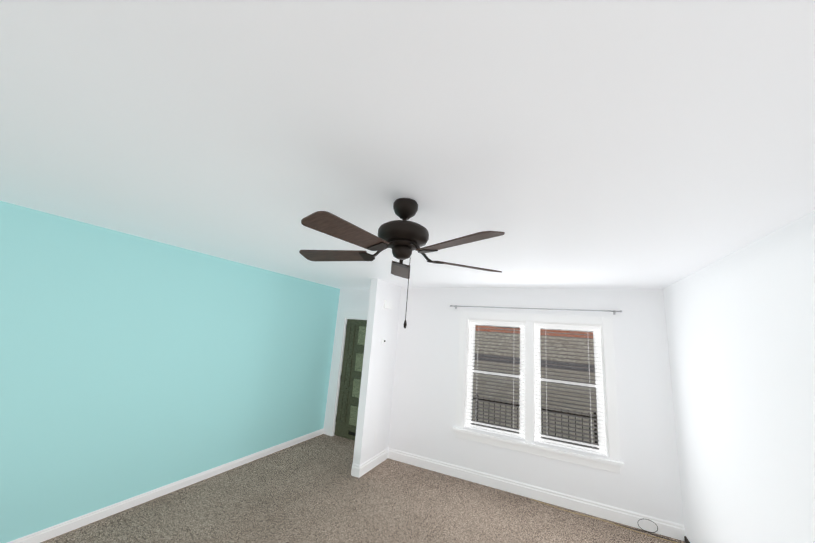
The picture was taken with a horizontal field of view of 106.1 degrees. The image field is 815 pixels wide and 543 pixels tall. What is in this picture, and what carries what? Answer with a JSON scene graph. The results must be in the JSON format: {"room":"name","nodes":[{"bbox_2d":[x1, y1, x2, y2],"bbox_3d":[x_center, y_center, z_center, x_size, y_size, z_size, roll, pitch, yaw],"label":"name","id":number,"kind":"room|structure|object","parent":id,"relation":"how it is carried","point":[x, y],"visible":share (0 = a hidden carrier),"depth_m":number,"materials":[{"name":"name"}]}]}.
{"room":"empty bedroom","nodes":[
{"label":"empty bedroom","id":0,"kind":"room"},
{"bbox_2d":[41,434,684,542],"bbox_3d":[-1.419,1.792,-0.493,5.800,0.200,11.450,-1,-13,25],"label":"floor","id":1,"kind":"structure","parent":0,"point":[312,490],"depth_m":3.21,"materials":[{"name":"carpet"}]},
{"bbox_2d":[531,499,679,542],"bbox_3d":[2.128,2.681,3.394,1.430,0.130,0.076,-1,-13,25],"label":"cord","id":2,"kind":"object","parent":1,"relation":"on","point":[624,526],"visible":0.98,"depth_m":3.25,"materials":[{"name":"beige rubber"}]},
{"bbox_2d":[0,201,814,542],"bbox_3d":[-1.204,-0.994,0.069,5.800,5.500,11.450,-1,-13,25],"label":"wall","id":3,"kind":"structure","parent":0,"point":[130,365],"depth_m":3.06,"materials":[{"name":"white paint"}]},
{"bbox_2d":[7,428,323,542],"bbox_3d":[-2.543,2.319,3.275,0.012,0.088,4.940,-1,-13,25],"label":"baseboard","id":4,"kind":"structure","parent":3,"relation":"attached to","point":[59,529],"depth_m":3.07,"materials":[{"name":"white wood"}]},
{"bbox_2d":[327,311,367,435],"bbox_3d":[-0.859,1.812,5.427,1.020,2.178,0.125,-1,-13,25],"label":"door frame","id":5,"kind":"structure","parent":3,"relation":"attached to","point":[346,315],"depth_m":5.59,"materials":[{"name":"white wood"}]},
{"bbox_2d":[334,319,366,440],"bbox_3d":[-0.874,1.876,5.407,0.782,2.023,0.117,-1,-13,25],"label":"front door","id":6,"kind":"structure","parent":3,"relation":"in","point":[348,397],"depth_m":5.47,"materials":[{"name":"green metal"}]},
{"bbox_2d":[355,448,390,477],"bbox_3d":[-0.461,2.655,4.279,0.016,0.140,0.766,-1,-13,25],"label":"baseboard","id":7,"kind":"structure","parent":3,"relation":"attached to","point":[360,470],"depth_m":4.19,"materials":[{"name":"white wood"}]},
{"bbox_2d":[381,338,385,343],"bbox_3d":[-0.354,1.036,4.555,0.026,0.084,0.110,-1,-13,25],"label":"thermostat","id":8,"kind":"object","parent":3,"relation":"attached to","point":[383,340],"visible":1,"depth_m":4.53,"materials":[{"name":"white plastic"}]},
{"bbox_2d":[384,300,392,308],"bbox_3d":[-0.291,0.510,4.685,0.046,0.120,0.200,-1,-13,25],"label":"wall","id":9,"kind":"structure","parent":3,"relation":"attached to","point":[388,304],"depth_m":4.64,"materials":[{"name":"white paint"}]},
{"bbox_2d":[450,305,621,314],"bbox_3d":[1.630,0.515,4.192,2.160,0.055,0.086,-1,-13,25],"label":"curtain rod","id":10,"kind":"object","parent":3,"relation":"attached to","point":[456,306],"visible":1,"depth_m":4.07,"materials":[{"name":"silver metal"}]},
{"bbox_2d":[387,448,685,540],"bbox_3d":[1.269,2.709,3.882,3.480,0.140,0.016,-1,-13,25],"label":"baseboard","id":11,"kind":"structure","parent":3,"relation":"attached to","point":[631,518],"depth_m":3.67,"materials":[{"name":"white wood"}]},
{"bbox_2d":[452,311,623,473],"bbox_3d":[1.629,1.449,4.093,1.980,1.750,0.250,-1,-13,25],"label":"window","id":12,"kind":"structure","parent":3,"relation":"in","point":[473,333],"depth_m":3.99,"materials":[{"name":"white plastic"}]},
{"bbox_2d":[466,320,605,455],"bbox_3d":[1.628,1.440,4.092,1.670,1.494,0.056,-1,-13,25],"label":"window blinds","id":13,"kind":"object","parent":12,"relation":"attached to","point":[545,325],"visible":0.96,"depth_m":4.01,"materials":[{"name":"white plastic"}]},
{"bbox_2d":[0,0,814,288],"bbox_3d":[-1.218,-0.959,0.039,5.300,0.282,10.900,-1,-13,25],"label":"ceiling","id":14,"kind":"structure","parent":0,"point":[620,144],"depth_m":1.14,"materials":[{"name":"white paint"}]},
{"bbox_2d":[299,198,504,327],"bbox_3d":[-0.067,-0.054,1.704,1.228,0.720,1.226,-1,-13,25],"label":"fan","id":15,"kind":"object","parent":14,"relation":"hanging from","point":[403,238],"visible":1,"depth_m":1.64,"materials":[{"name":"brown wood"}]},
{"label":"outside","id":16,"kind":"structure","parent":0,"visible":0},
{"bbox_2d":[475,354,594,371],"bbox_3d":[13.764,7.925,25.671,90.000,0.070,8.500,-1,-13,25],"label":"asphalt","id":17,"kind":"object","parent":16,"point":[547,365],"depth_m":26.56,"materials":[{"name":"grey asphalt"}]},
{"bbox_2d":[473,360,597,442],"bbox_3d":[7.482,5.157,12.594,90.000,0.630,21.030,-1,-13,25],"label":"ground","id":18,"kind":"structure","parent":16,"point":[551,384],"depth_m":12.20,"materials":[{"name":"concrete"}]},
{"bbox_2d":[472,394,597,442],"bbox_3d":[2.414,3.159,6.105,6.540,1.070,0.040,-1,-13,25],"label":"iron fence","id":19,"kind":"object","parent":18,"relation":"on","point":[595,417],"depth_m":5.99,"materials":[{"name":"black metal"}]},
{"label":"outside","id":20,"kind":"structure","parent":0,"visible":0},
{"bbox_2d":[475,325,592,337],"bbox_3d":[20.410,3.327,39.806,70.000,16.000,10.900,-1,-13,25],"label":"brick building","id":21,"kind":"structure","parent":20,"point":[545,330],"depth_m":35.81,"materials":[{"name":"red brick"}]},
{"bbox_2d":[475,331,593,363],"bbox_3d":[16.828,8.118,32.097,90.000,2.550,5.500,-1,-13,25],"label":"roof","id":22,"kind":"object","parent":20,"point":[485,336],"depth_m":33.03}
]}

